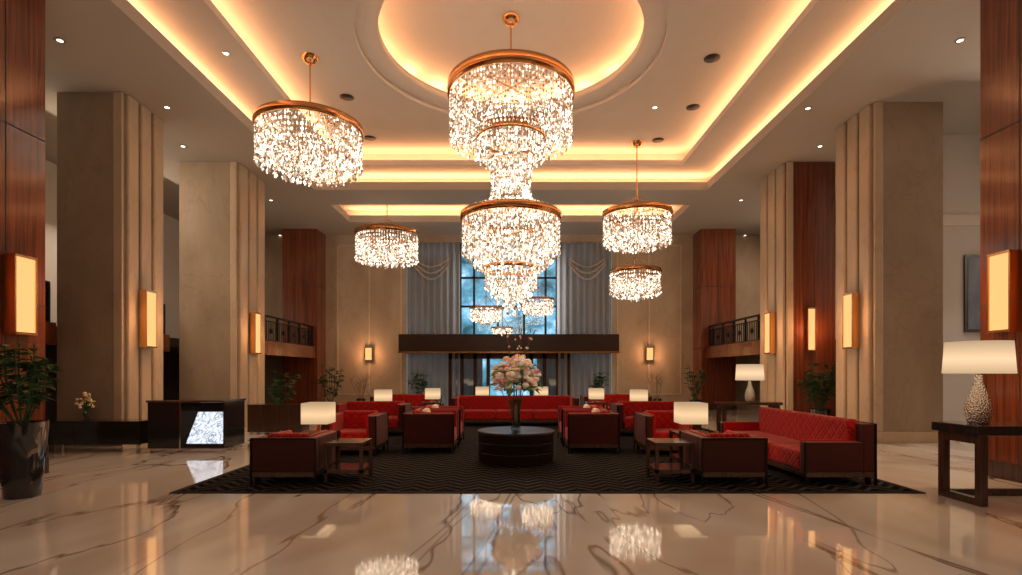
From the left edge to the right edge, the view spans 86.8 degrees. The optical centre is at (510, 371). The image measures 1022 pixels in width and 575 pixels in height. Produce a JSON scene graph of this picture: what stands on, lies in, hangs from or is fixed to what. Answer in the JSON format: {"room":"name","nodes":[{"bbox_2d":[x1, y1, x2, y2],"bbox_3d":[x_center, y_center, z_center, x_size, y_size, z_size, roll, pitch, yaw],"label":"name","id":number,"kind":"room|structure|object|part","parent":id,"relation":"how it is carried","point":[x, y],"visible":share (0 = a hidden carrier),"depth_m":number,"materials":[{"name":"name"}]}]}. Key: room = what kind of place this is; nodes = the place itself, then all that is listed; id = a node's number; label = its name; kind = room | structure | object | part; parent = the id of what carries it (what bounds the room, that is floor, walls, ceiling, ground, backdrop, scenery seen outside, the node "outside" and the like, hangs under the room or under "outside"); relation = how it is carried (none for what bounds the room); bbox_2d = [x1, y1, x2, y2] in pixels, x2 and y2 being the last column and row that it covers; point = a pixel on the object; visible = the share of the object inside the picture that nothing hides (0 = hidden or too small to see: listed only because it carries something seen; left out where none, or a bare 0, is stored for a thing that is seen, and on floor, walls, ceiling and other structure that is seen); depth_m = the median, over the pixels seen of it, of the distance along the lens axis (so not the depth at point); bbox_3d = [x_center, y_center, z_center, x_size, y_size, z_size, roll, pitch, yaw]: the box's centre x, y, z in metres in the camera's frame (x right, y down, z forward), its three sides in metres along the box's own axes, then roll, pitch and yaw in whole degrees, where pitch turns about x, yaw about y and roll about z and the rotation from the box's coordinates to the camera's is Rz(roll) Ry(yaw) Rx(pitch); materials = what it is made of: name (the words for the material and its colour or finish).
{"room":"hotel lobby","nodes":[
{"label":"hotel lobby","id":0,"kind":"room"},
{"bbox_2d":[45,160,178,419],"bbox_3d":[-12.625,-3.150,11.000,0.350,9.300,30.000,0,0,0],"label":"wall","id":1,"kind":"structure","parent":0,"point":[170,225],"depth_m":19.42,"materials":[{"name":"paint"}]},
{"bbox_2d":[45,322,315,357],"bbox_3d":[-10.130,-0.775,15.275,4.740,0.450,14.450,0,0,0],"label":"balcony","id":2,"kind":"object","parent":1,"relation":"attached to","point":[170,345],"visible":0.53,"depth_m":17.50,"materials":[{"name":"brown wood"}]},
{"bbox_2d":[45,280,312,345],"bbox_3d":[-8.645,-1.420,14.760,1.540,0.840,13.420,0,0,0],"label":"rail","id":3,"kind":"object","parent":2,"relation":"on","point":[47,283],"depth_m":18.29,"materials":[{"name":"black metal"}]},
{"bbox_2d":[0,408,1021,574],"bbox_3d":[0.000,1.600,11.000,28.000,0.200,30.000,0,0,0],"label":"floor","id":4,"kind":"structure","parent":0,"point":[100,510],"depth_m":5.18,"materials":[{"name":"stone"}]},
{"bbox_2d":[0,0,48,473],"bbox_3d":[-8.100,-2.100,5.500,2.460,7.200,5.060,0,0,0],"label":"column","id":5,"kind":"structure","parent":4,"relation":"on","point":[22,22],"depth_m":7.63,"materials":[{"name":"red wood"}]},
{"bbox_2d":[3,253,37,335],"bbox_3d":[-6.812,-1.065,7.500,0.175,1.100,0.350,0,0,0],"label":"sconce","id":6,"kind":"object","parent":5,"relation":"attached to","point":[19,270],"visible":1,"depth_m":7.41,"materials":[{"name":"brown metal"}]},
{"bbox_2d":[0,342,63,499],"bbox_3d":[-5.968,0.556,6.384,1.010,1.888,1.147,0,0,-28],"label":"plant","id":7,"kind":"object","parent":4,"relation":"on","point":[23,443],"visible":1,"depth_m":6.37,"materials":[{"name":"green plant"}]},
{"bbox_2d":[47,419,147,451],"bbox_3d":[-7.875,1.210,10.360,1.870,0.580,0.540,0,0,0],"label":"bench","id":8,"kind":"object","parent":4,"relation":"on","point":[63,432],"visible":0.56,"depth_m":10.10,"materials":[{"name":"black"}]},
{"bbox_2d":[74,392,94,416],"bbox_3d":[-8.171,0.647,10.344,0.320,0.540,0.329,0,0,0],"label":"orchid","id":9,"kind":"object","parent":8,"relation":"on","point":[87,406],"visible":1,"depth_m":10.34,"materials":[{"name":"white plant"}]},
{"bbox_2d":[54,92,162,445],"bbox_3d":[-8.565,-2.100,11.648,1.430,7.200,1.365,0,0,0],"label":"column","id":10,"kind":"structure","parent":4,"relation":"on","point":[110,145],"depth_m":11.00,"materials":[{"name":"stone"}]},
{"bbox_2d":[139,290,156,347],"bbox_3d":[-7.763,-1.125,11.550,0.175,1.220,0.350,0,0,0],"label":"sconce","id":11,"kind":"object","parent":10,"relation":"attached to","point":[147,298],"visible":1,"depth_m":11.42,"materials":[{"name":"beige glass"}]},
{"bbox_2d":[145,398,245,451],"bbox_3d":[-6.065,1.015,10.459,1.474,0.970,0.822,0,0,0],"label":"reception desk","id":12,"kind":"object","parent":4,"relation":"on","point":[174,424],"visible":1,"depth_m":10.12,"materials":[{"name":"black paint"}]},
{"bbox_2d":[179,162,264,425],"bbox_3d":[-8.205,-2.100,15.473,1.650,7.200,1.715,0,0,0],"label":"column","id":13,"kind":"structure","parent":4,"relation":"on","point":[222,204],"depth_m":14.65,"materials":[{"name":"stone"}]},
{"bbox_2d":[249,312,260,353],"bbox_3d":[-7.293,-1.100,15.400,0.175,1.170,0.350,0,0,0],"label":"sconce","id":14,"kind":"object","parent":13,"relation":"attached to","point":[254,317],"visible":1,"depth_m":15.23,"materials":[{"name":"brown metal"}]},
{"bbox_2d":[247,403,308,434],"bbox_3d":[-5.650,1.140,13.150,1.320,0.720,0.520,0,0,0],"label":"credenza","id":15,"kind":"object","parent":4,"relation":"on","point":[261,417],"visible":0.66,"depth_m":12.90,"materials":[{"name":"brown wood"}]},
{"bbox_2d":[267,370,300,402],"bbox_3d":[-6.074,0.728,14.254,0.897,1.544,0.902,0,0,0],"label":"plant","id":16,"kind":"object","parent":4,"relation":"on","point":[277,399],"visible":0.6,"depth_m":14.25,"materials":[{"name":"green plant"}]},
{"bbox_2d":[282,229,325,402],"bbox_3d":[-8.410,-2.100,22.000,1.440,7.200,1.060,0,0,0],"label":"column","id":17,"kind":"structure","parent":4,"relation":"on","point":[303,250],"depth_m":21.50,"materials":[{"name":"red wood"}]},
{"bbox_2d":[317,364,344,403],"bbox_3d":[-5.913,0.620,17.657,0.975,1.760,0.867,0,0,0],"label":"plant","id":18,"kind":"object","parent":4,"relation":"on","point":[322,381],"visible":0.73,"depth_m":17.54,"materials":[{"name":"green plant"}]},
{"bbox_2d":[350,375,368,400],"bbox_3d":[-5.958,0.768,21.465,0.786,1.465,0.867,0,0,0],"label":"potted plant","id":19,"kind":"object","parent":4,"relation":"on","point":[363,385],"visible":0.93,"depth_m":21.40,"materials":[{"name":"green plant"}]},
{"bbox_2d":[408,373,427,393],"bbox_3d":[-3.633,0.745,20.979,0.938,1.509,1.000,0,0,0],"label":"potted plant","id":20,"kind":"object","parent":4,"relation":"on","point":[423,375],"visible":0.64,"depth_m":20.91,"materials":[{"name":"green plant"}]},
{"bbox_2d":[169,423,925,493],"bbox_3d":[0.450,1.492,13.130,9.340,0.016,12.940,0,0,0],"label":"rug","id":21,"kind":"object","parent":4,"relation":"on","point":[420,470],"depth_m":7.38,"materials":[{"name":"black carpet"}]},
{"bbox_2d":[250,430,338,485],"bbox_3d":[-2.980,1.160,7.520,0.864,0.680,0.944,0,0,0],"label":"armchair","id":22,"kind":"object","parent":21,"relation":"on","point":[281,453],"visible":0.93,"depth_m":7.06,"materials":[{"name":"brown wood"}]},
{"bbox_2d":[299,402,340,462],"bbox_3d":[-3.000,0.989,8.420,0.520,1.023,0.520,0,0,0],"label":"lamp","id":23,"kind":"object","parent":21,"relation":"on","point":[318,413],"depth_m":8.22,"materials":[{"name":"beige fabric"}]},
{"bbox_3d":[-3.000,1.215,8.420,0.520,0.570,0.520,0,0,0],"label":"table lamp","id":24,"kind":"part","parent":23,"relation":"part of","materials":[{"name":"brown wood"}]},
{"bbox_2d":[324,438,372,482],"bbox_3d":[-2.250,1.225,7.500,0.520,0.550,0.520,0,0,0],"label":"side table","id":25,"kind":"object","parent":21,"relation":"on","point":[360,467],"visible":0.95,"depth_m":7.33,"materials":[{"name":"brown wood"}]},
{"bbox_2d":[321,410,388,456],"bbox_3d":[-2.850,1.115,9.950,0.974,0.770,0.944,0,0,0],"label":"armchair","id":26,"kind":"object","parent":21,"relation":"on","point":[373,424],"visible":0.77,"depth_m":9.85,"materials":[{"name":"red fabric"}]},
{"bbox_2d":[336,401,412,435],"bbox_3d":[-3.300,1.105,12.900,1.724,0.790,0.944,0,0,0],"label":"sofa","id":27,"kind":"object","parent":21,"relation":"on","point":[395,409],"visible":0.52,"depth_m":13.09,"materials":[{"name":"red fabric"}]},
{"bbox_2d":[370,394,441,409],"bbox_3d":[-3.200,1.095,16.600,2.024,0.810,0.944,0,0,0],"label":"sofa","id":28,"kind":"object","parent":21,"relation":"on","point":[417,399],"visible":0.12,"depth_m":16.79,"materials":[{"name":"red fabric"}]},
{"bbox_2d":[402,408,458,453],"bbox_3d":[-1.500,1.093,10.250,0.944,0.814,0.924,0,0,0],"label":"chair","id":29,"kind":"object","parent":21,"relation":"on","point":[421,428],"visible":0.99,"depth_m":9.80,"materials":[{"name":"brown wood"}]},
{"bbox_2d":[421,401,443,405],"bbox_3d":[-2.200,1.170,15.200,0.550,0.660,0.550,0,0,0],"label":"side table","id":30,"kind":"object","parent":21,"relation":"on","point":[441,403],"visible":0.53,"depth_m":14.93,"materials":[{"name":"brown wood"}]},
{"bbox_2d":[425,388,439,401],"bbox_3d":[-2.200,0.647,15.200,0.380,0.380,0.380,0,0,0],"label":"lamp","id":31,"kind":"object","parent":30,"relation":"on","point":[430,393],"visible":1,"depth_m":15.01,"materials":[{"name":"white fabric"}]},
{"bbox_2d":[414,404,463,444],"bbox_3d":[-1.500,1.093,11.450,0.944,0.814,0.924,0,0,0],"label":"chair","id":32,"kind":"object","parent":21,"relation":"on","point":[435,406],"visible":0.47,"depth_m":11.29,"materials":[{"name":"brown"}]},
{"bbox_2d":[450,395,578,422],"bbox_3d":[0.100,1.085,15.200,3.524,0.830,0.944,0,0,0],"label":"sofa","id":33,"kind":"object","parent":21,"relation":"on","point":[477,408],"visible":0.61,"depth_m":15.39,"materials":[{"name":"red fabric"}]},
{"bbox_2d":[477,426,553,467],"bbox_3d":[0.080,1.230,8.950,1.270,0.540,1.270,0,0,0],"label":"table","id":34,"kind":"object","parent":21,"relation":"on","point":[502,446],"visible":0.98,"depth_m":8.43,"materials":[{"name":"brown wood"}]},
{"bbox_2d":[487,325,543,426],"bbox_3d":[0.078,0.091,8.914,0.905,1.732,0.929,0,0,29],"label":"bouquet","id":35,"kind":"object","parent":34,"relation":"on","point":[517,371],"visible":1,"depth_m":8.81,"materials":[{"name":"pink plant"}]},
{"bbox_2d":[558,404,607,444],"bbox_3d":[1.500,1.093,11.450,0.944,0.814,0.924,0,0,0],"label":"chair","id":36,"kind":"object","parent":21,"relation":"on","point":[586,406],"visible":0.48,"depth_m":11.29,"materials":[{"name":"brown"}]},
{"bbox_2d":[563,408,619,453],"bbox_3d":[1.500,1.093,10.250,0.944,0.814,0.924,0,0,0],"label":"chair","id":37,"kind":"object","parent":21,"relation":"on","point":[594,428],"visible":0.99,"depth_m":9.80,"materials":[{"name":"brown wood"}]},
{"bbox_2d":[585,401,607,408],"bbox_3d":[2.400,1.170,15.200,0.550,0.660,0.550,0,0,0],"label":"side table","id":38,"kind":"object","parent":21,"relation":"on","point":[586,402],"visible":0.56,"depth_m":14.93,"materials":[{"name":"brown wood"}]},
{"bbox_2d":[589,388,603,401],"bbox_3d":[2.400,0.647,15.200,0.380,0.380,0.380,0,0,0],"label":"lamp","id":39,"kind":"object","parent":38,"relation":"on","point":[594,393],"visible":1,"depth_m":15.01,"materials":[{"name":"white fabric"}]},
{"bbox_2d":[580,394,651,409],"bbox_3d":[3.200,1.095,16.600,2.024,0.810,0.944,0,0,0],"label":"sofa","id":40,"kind":"object","parent":21,"relation":"on","point":[608,398],"visible":0.22,"depth_m":16.79,"materials":[{"name":"red fabric"}]},
{"bbox_2d":[609,401,674,435],"bbox_3d":[3.300,1.105,12.900,1.724,0.790,0.944,0,0,0],"label":"sofa","id":41,"kind":"object","parent":21,"relation":"on","point":[626,409],"visible":0.29,"depth_m":13.09,"materials":[{"name":"red fabric"}]},
{"bbox_2d":[633,410,700,455],"bbox_3d":[2.850,1.115,9.950,0.974,0.770,0.944,0,0,0],"label":"armchair","id":42,"kind":"object","parent":21,"relation":"on","point":[648,423],"visible":0.53,"depth_m":9.90,"materials":[{"name":"red fabric"}]},
{"bbox_2d":[646,438,693,482],"bbox_3d":[2.200,1.225,7.500,0.520,0.550,0.520,0,0,0],"label":"side table","id":43,"kind":"object","parent":21,"relation":"on","point":[656,467],"visible":0.94,"depth_m":7.33,"materials":[{"name":"brown wood"}]},
{"bbox_2d":[669,402,709,462],"bbox_3d":[2.800,0.989,8.420,0.520,1.023,0.520,0,0,0],"label":"lamp","id":44,"kind":"object","parent":21,"relation":"on","point":[690,413],"depth_m":8.22,"materials":[{"name":"beige fabric"}]},
{"bbox_3d":[2.800,1.215,8.420,0.520,0.570,0.520,0,0,0],"label":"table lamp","id":45,"kind":"part","parent":44,"relation":"part of","materials":[{"name":"brown wood"}]},
{"bbox_2d":[679,430,767,485],"bbox_3d":[2.920,1.160,7.520,0.864,0.680,0.944,0,0,0],"label":"armchair","id":46,"kind":"object","parent":21,"relation":"on","point":[730,453],"visible":0.94,"depth_m":7.06,"materials":[{"name":"brown wood"}]},
{"bbox_2d":[719,407,876,485],"bbox_3d":[4.300,1.065,8.500,0.944,0.870,2.924,0,0,0],"label":"sofa","id":47,"kind":"object","parent":21,"relation":"on","point":[806,445],"visible":0.79,"depth_m":7.25,"materials":[{"name":"red fabric"}]},
{"bbox_3d":[0.050,1.140,16.025,2.820,0.720,0.410,0,0,0],"label":"console","id":48,"kind":"object","parent":21,"relation":"on","visible":0},
{"bbox_2d":[476,387,488,394],"bbox_3d":[-0.850,0.607,16.020,0.380,0.340,0.380,0,0,0],"label":"lamp","id":49,"kind":"object","parent":48,"relation":"on","point":[479,390],"visible":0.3,"depth_m":15.83,"materials":[{"name":"beige fabric"}]},
{"bbox_2d":[535,387,547,394],"bbox_3d":[0.900,0.607,16.020,0.380,0.340,0.380,0,0,0],"label":"lamp","id":50,"kind":"object","parent":48,"relation":"on","point":[544,391],"visible":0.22,"depth_m":15.83,"materials":[{"name":"beige fabric"}]},
{"bbox_3d":[-3.300,1.170,13.950,0.550,0.660,0.550,0,0,0],"label":"side table","id":51,"kind":"object","parent":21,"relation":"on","visible":0},
{"bbox_2d":[374,389,391,400],"bbox_3d":[-3.300,0.647,13.950,0.380,0.380,0.380,0,0,0],"label":"lamp","id":52,"kind":"object","parent":51,"relation":"on","point":[379,394],"visible":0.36,"depth_m":13.76,"materials":[{"name":"beige fabric"}]},
{"bbox_3d":[3.300,1.170,13.950,0.550,0.660,0.550,0,0,0],"label":"side table","id":53,"kind":"object","parent":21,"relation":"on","visible":0},
{"bbox_2d":[630,389,647,400],"bbox_3d":[3.300,0.647,13.950,0.380,0.380,0.380,0,0,0],"label":"lamp","id":54,"kind":"object","parent":53,"relation":"on","point":[635,394],"visible":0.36,"depth_m":13.76,"materials":[{"name":"beige fabric"}]},
{"bbox_2d":[589,372,609,387],"bbox_3d":[3.481,0.752,21.005,0.712,1.495,0.928,0,0,45],"label":"potted plant","id":55,"kind":"object","parent":4,"relation":"on","point":[601,378],"visible":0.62,"depth_m":20.92,"materials":[{"name":"green plant"}]},
{"bbox_2d":[647,373,664,400],"bbox_3d":[5.770,0.740,21.437,0.697,1.520,0.761,0,0,0],"label":"potted plant","id":56,"kind":"object","parent":4,"relation":"on","point":[656,379],"visible":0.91,"depth_m":21.41,"materials":[{"name":"green plant"}]},
{"bbox_2d":[683,366,706,401],"bbox_3d":[6.600,0.645,19.343,0.808,1.709,1.137,0,0,0],"label":"plant","id":57,"kind":"object","parent":4,"relation":"on","point":[702,377],"visible":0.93,"depth_m":19.24,"materials":[{"name":"green plant"}]},
{"bbox_2d":[693,229,736,409],"bbox_3d":[8.265,-2.100,22.000,1.430,7.200,1.060,0,0,0],"label":"column","id":58,"kind":"structure","parent":4,"relation":"on","point":[714,250],"depth_m":21.50,"materials":[{"name":"red wood"}]},
{"bbox_2d":[714,401,782,430],"bbox_3d":[5.950,1.125,13.575,1.520,0.750,0.510,0,0,0],"label":"console","id":59,"kind":"object","parent":4,"relation":"on","point":[720,405],"visible":0.68,"depth_m":13.35,"materials":[{"name":"brown wood"}]},
{"bbox_2d":[735,364,764,401],"bbox_3d":[6.000,0.277,13.570,0.680,0.940,0.680,0,0,0],"label":"lamp","id":60,"kind":"object","parent":59,"relation":"on","point":[749,372],"visible":1,"depth_m":13.34,"materials":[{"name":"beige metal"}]},
{"bbox_3d":[6.000,0.007,13.570,0.680,0.400,0.680,0,0,0],"label":"lamp shade","id":61,"kind":"part","parent":60,"relation":"part of","materials":[{"name":"beige fabric"}]},
{"bbox_2d":[760,162,834,415],"bbox_3d":[8.125,-2.100,15.422,1.410,7.200,1.615,0,0,0],"label":"column","id":62,"kind":"structure","parent":4,"relation":"on","point":[797,199],"depth_m":14.65,"materials":[{"name":"red wood"}]},
{"bbox_2d":[764,312,775,353],"bbox_3d":[7.332,-1.100,15.300,0.175,1.170,0.350,0,0,0],"label":"sconce","id":63,"kind":"object","parent":62,"relation":"attached to","point":[769,317],"visible":1,"depth_m":15.13,"materials":[{"name":"brown metal"}]},
{"bbox_2d":[806,308,815,350],"bbox_3d":[8.100,-1.150,14.592,0.230,1.170,0.115,0,0,0],"label":"sconce","id":64,"kind":"object","parent":62,"relation":"attached to","point":[810,312],"visible":1,"depth_m":14.55,"materials":[{"name":"brown metal"}]},
{"bbox_2d":[796,363,835,415],"bbox_3d":[7.908,0.606,13.882,1.056,1.788,1.098,0,0,37],"label":"potted plant","id":65,"kind":"object","parent":4,"relation":"on","point":[812,385],"visible":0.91,"depth_m":13.80,"materials":[{"name":"green plant"}]},
{"bbox_2d":[836,102,942,442],"bbox_3d":[8.380,-2.100,12.078,1.540,7.200,1.425,0,0,0],"label":"column","id":66,"kind":"structure","parent":4,"relation":"on","point":[889,155],"depth_m":11.40,"materials":[{"name":"stone"}]},
{"bbox_2d":[842,292,859,348],"bbox_3d":[7.522,-1.125,11.950,0.175,1.220,0.350,0,0,0],"label":"sconce","id":67,"kind":"object","parent":66,"relation":"attached to","point":[850,302],"visible":1,"depth_m":11.82,"materials":[{"name":"brown metal"}]},
{"bbox_2d":[932,421,1021,506],"bbox_3d":[6.000,1.050,6.300,1.680,0.900,0.660,0,0,0],"label":"console","id":68,"kind":"object","parent":4,"relation":"on","point":[961,431],"visible":1,"depth_m":6.20,"materials":[{"name":"black paint"}]},
{"bbox_2d":[942,340,1016,423],"bbox_3d":[5.450,0.122,6.300,0.670,0.950,0.670,0,0,0],"label":"lamp","id":69,"kind":"object","parent":68,"relation":"on","point":[983,356],"visible":1,"depth_m":6.15,"materials":[{"name":"beige fabric"}]},
{"bbox_3d":[5.450,-0.168,6.300,0.670,0.370,0.670,0,0,0],"label":"lamp shade","id":70,"kind":"part","parent":69,"relation":"part of","materials":[{"name":"beige fabric"}]},
{"bbox_2d":[980,0,1021,482],"bbox_3d":[8.100,-2.100,5.470,2.460,7.200,5.000,0,0,0],"label":"column","id":71,"kind":"structure","parent":4,"relation":"on","point":[1000,20],"depth_m":7.61,"materials":[{"name":"brown wood"}]},
{"bbox_2d":[987,249,1021,332],"bbox_3d":[6.812,-1.100,7.460,0.175,1.110,0.350,0,0,0],"label":"sconce","id":72,"kind":"object","parent":71,"relation":"attached to","point":[1004,268],"visible":1,"depth_m":7.37,"materials":[{"name":"beige glass"}]},
{"bbox_2d":[45,0,979,234],"bbox_3d":[0.000,-5.825,9.250,25.000,0.250,26.500,0,0,0],"label":"ceiling","id":73,"kind":"structure","parent":0,"point":[909,52],"depth_m":12.05,"materials":[{"name":"beige paint"}]},
{"bbox_2d":[54,38,65,42],"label":"recessed light","id":74,"kind":"object","parent":73,"relation":"in","point":[59,40],"depth_m":9.26,"materials":[{"name":"silver metal"}]},
{"bbox_2d":[222,51,229,55],"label":"recessed light","id":75,"kind":"object","parent":73,"relation":"in","point":[226,53],"depth_m":10.57,"materials":[{"name":"silver metal"}]},
{"bbox_2d":[354,205,418,268],"bbox_3d":[-4.430,-4.992,19.300,2.260,2.613,2.260,0,0,0],"label":"chandelier","id":76,"kind":"object","parent":73,"relation":"hanging from","point":[362,250],"visible":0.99,"depth_m":18.73,"materials":[{"name":"clear glass"}]},
{"bbox_2d":[469,222,501,324],"bbox_3d":[-0.950,-3.738,20.500,1.260,3.920,1.260,0,0,0],"label":"chandelier","id":77,"kind":"object","parent":73,"relation":"hanging from","point":[476,317],"visible":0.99,"depth_m":20.20,"materials":[{"name":"clear glass"}]},
{"bbox_2d":[491,305,513,335],"bbox_3d":[-0.350,-3.457,21.750,0.920,4.482,0.920,0,0,0],"label":"chandelier","id":78,"kind":"object","parent":73,"relation":"hanging from","point":[495,330],"visible":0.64,"depth_m":21.50,"materials":[{"name":"clear glass"}]},
{"bbox_2d":[339,205,682,214],"bbox_3d":[0.000,-6.200,19.450,14.200,0.500,3.500,0,0,0],"label":"coffer","id":79,"kind":"object","parent":73,"relation":"attached to","point":[349,209],"depth_m":21.06,"materials":[{"name":"beige paint"}]},
{"bbox_2d":[355,0,666,115],"bbox_3d":[0.000,-7.285,11.480,7.000,0.730,7.000,0,0,0],"label":"dome","id":80,"kind":"object","parent":73,"relation":"attached to","point":[605,45],"depth_m":12.08,"materials":[{"name":"beige paint"}]},
{"bbox_2d":[128,0,893,181],"bbox_3d":[0.000,-6.175,8.875,14.200,0.450,17.550,0,0,0],"label":"cove","id":81,"kind":"object","parent":73,"relation":"attached to","point":[197,29],"visible":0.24,"depth_m":11.86,"materials":[{"name":"paint"}]},
{"bbox_2d":[522,221,554,316],"bbox_3d":[1.030,-3.903,20.600,1.280,3.590,1.280,0,0,0],"label":"chandelier","id":82,"kind":"object","parent":73,"relation":"hanging from","point":[529,307],"visible":0.95,"depth_m":20.31,"materials":[{"name":"clear glass"}]},
{"bbox_2d":[609,208,661,301],"bbox_3d":[4.480,-4.427,19.500,1.880,3.742,1.880,0,0,0],"label":"chandelier","id":83,"kind":"object","parent":73,"relation":"hanging from","point":[627,289],"visible":0.99,"depth_m":19.02,"materials":[{"name":"clear glass"}]},
{"bbox_2d":[954,38,965,42],"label":"recessed light","id":84,"kind":"object","parent":73,"relation":"in","point":[959,40],"depth_m":9.26,"materials":[{"name":"silver metal"}]},
{"bbox_2d":[265,235,759,407],"bbox_3d":[0.000,-2.225,22.630,25.000,7.450,0.340,0,0,0],"label":"wall","id":85,"kind":"structure","parent":0,"point":[366,306],"depth_m":22.50,"materials":[{"name":"stone"}]},
{"bbox_2d":[365,347,372,360],"bbox_3d":[-5.900,-0.750,22.402,0.310,0.570,0.135,0,0,0],"label":"sconce","id":86,"kind":"object","parent":85,"relation":"attached to","point":[368,350],"visible":1,"depth_m":22.35,"materials":[{"name":"white glass"}]},
{"bbox_2d":[408,242,459,405],"bbox_3d":[-3.225,-1.960,22.520,2.210,6.880,0.173,0,0,0],"label":"curtain","id":87,"kind":"object","parent":85,"relation":"hanging from","point":[433,305],"visible":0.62,"depth_m":22.51,"materials":[{"name":"grey fabric"}]},
{"bbox_2d":[460,243,556,333],"bbox_3d":[-0.100,-3.450,22.690,4.130,3.980,0.100,0,0,0],"label":"window","id":88,"kind":"structure","parent":85,"relation":"in","point":[545,277],"depth_m":22.64,"materials":[{"name":"black metal"}]},
{"bbox_2d":[448,353,569,405],"bbox_3d":[-0.065,0.360,22.580,5.120,2.280,0.120,0,0,0],"label":"doors","id":89,"kind":"structure","parent":85,"relation":"in","point":[474,356],"depth_m":22.52,"materials":[{"name":"brown wood"}]},
{"bbox_2d":[398,334,619,352],"bbox_3d":[-0.085,-1.125,22.065,8.770,0.750,1.470,0,0,0],"label":"beam","id":90,"kind":"structure","parent":85,"relation":"attached to","point":[407,343],"depth_m":21.35,"materials":[{"name":"brown wood"}]},
{"bbox_2d":[464,359,482,394],"bbox_3d":[-1.660,0.040,22.804,0.920,2.880,0.124,0,0,0],"label":"curtain","id":91,"kind":"object","parent":90,"relation":"hanging from","point":[468,363],"visible":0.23,"depth_m":22.79,"materials":[{"name":"grey fabric"}]},
{"bbox_2d":[537,359,555,394],"bbox_3d":[1.510,0.040,22.801,0.820,2.880,0.136,0,0,0],"label":"curtain","id":92,"kind":"object","parent":90,"relation":"hanging from","point":[550,363],"visible":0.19,"depth_m":22.81,"materials":[{"name":"grey fabric"}]},
{"bbox_2d":[414,258,605,279],"bbox_3d":[-0.075,-4.262,22.360,8.006,0.933,0.101,0,0,0],"label":"swag","id":93,"kind":"object","parent":85,"relation":"attached to","point":[447,264],"visible":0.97,"depth_m":22.33,"materials":[{"name":"fabric"}]},
{"bbox_2d":[557,242,610,405],"bbox_3d":[3.050,-1.960,22.521,2.260,6.880,0.174,0,0,0],"label":"curtain","id":94,"kind":"object","parent":85,"relation":"hanging from","point":[583,306],"visible":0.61,"depth_m":22.53,"materials":[{"name":"grey fabric"}]},
{"bbox_2d":[646,347,653,360],"bbox_3d":[5.750,-0.750,22.402,0.310,0.570,0.135,0,0,0],"label":"sconce","id":95,"kind":"object","parent":85,"relation":"attached to","point":[649,350],"visible":1,"depth_m":22.35,"materials":[{"name":"white glass"}]},
{"bbox_2d":[835,224,835,410],"bbox_3d":[12.625,-3.150,11.000,0.350,9.300,30.000,0,0,0],"label":"wall","id":96,"kind":"structure","parent":0,"point":[835,224],"depth_m":20.80,"materials":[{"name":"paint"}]},
{"bbox_2d":[706,339,835,357],"bbox_3d":[10.130,-0.775,17.850,4.740,0.450,9.300,0,0,0],"label":"balcony","id":97,"kind":"object","parent":96,"relation":"attached to","point":[750,347],"visible":0.28,"depth_m":18.67,"materials":[{"name":"brown wood"}]},
{"bbox_2d":[709,314,759,345],"bbox_3d":[8.645,-1.420,17.335,1.540,0.840,8.270,0,0,0],"label":"rail","id":98,"kind":"object","parent":97,"relation":"on","point":[745,325],"depth_m":19.00,"materials":[{"name":"black metal"}]},
{"bbox_2d":[943,134,979,420],"bbox_3d":[10.810,-2.100,13.015,3.380,7.200,0.270,0,0,0],"label":"wall","id":99,"kind":"structure","parent":0,"point":[961,152],"depth_m":12.95,"materials":[{"name":"paint"}]},
{"bbox_2d":[964,255,979,331],"bbox_3d":[11.425,-1.875,12.918,1.150,1.850,0.055,0,0,0],"label":"picture frame","id":100,"kind":"object","parent":99,"relation":"attached to","point":[971,262],"visible":0.36,"depth_m":12.89,"materials":[{"name":"black paint"}]},
{"label":"outside","id":101,"kind":"structure","parent":0,"visible":0},
{"bbox_2d":[462,245,555,394],"bbox_3d":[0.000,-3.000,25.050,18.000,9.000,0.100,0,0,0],"label":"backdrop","id":102,"kind":"structure","parent":101,"point":[533,322],"depth_m":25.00,"materials":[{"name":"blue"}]},
{"bbox_3d":[0.000,-7.800,10.850,25.600,0.200,30.300,0,0,0],"label":"ceiling","id":103,"kind":"structure","parent":0,"visible":0},
{"bbox_2d":[211,0,810,159],"bbox_3d":[0.000,-6.660,8.850,12.000,0.520,16.300,0,0,0],"label":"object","id":104,"kind":"structure","parent":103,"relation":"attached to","point":[404,126],"depth_m":12.60,"materials":[{"name":"paint"}]},
{"bbox_2d":[252,52,363,186],"bbox_3d":[-4.340,-5.497,11.660,2.260,2.602,2.260,0,0,0],"label":"chandelier","id":105,"kind":"object","parent":104,"relation":"hanging from","point":[354,148],"visible":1,"depth_m":11.16,"materials":[{"name":"clear glass"}]},
{"bbox_2d":[340,54,719,142],"bbox_3d":[0.286,-6.793,13.761,9.108,0.010,4.473,0,0,0],"label":"discs","id":106,"kind":"object","parent":104,"relation":"attached to","point":[710,58],"visible":1,"depth_m":13.45,"materials":[{"name":"grey metal"}]},
{"bbox_2d":[602,140,672,253],"bbox_3d":[3.730,-5.190,16.000,2.060,3.216,2.060,0,0,0],"label":"chandelier","id":107,"kind":"object","parent":104,"relation":"hanging from","point":[609,233],"visible":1,"depth_m":15.52,"materials":[{"name":"clear glass"}]},
{"bbox_2d":[447,13,574,316],"bbox_3d":[0.000,-4.340,11.480,2.700,6.335,2.700,0,0,0],"label":"chandelier","id":108,"kind":"object","parent":103,"relation":"hanging from","point":[517,200],"visible":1,"depth_m":10.97,"materials":[{"name":"clear glass"}]}
]}

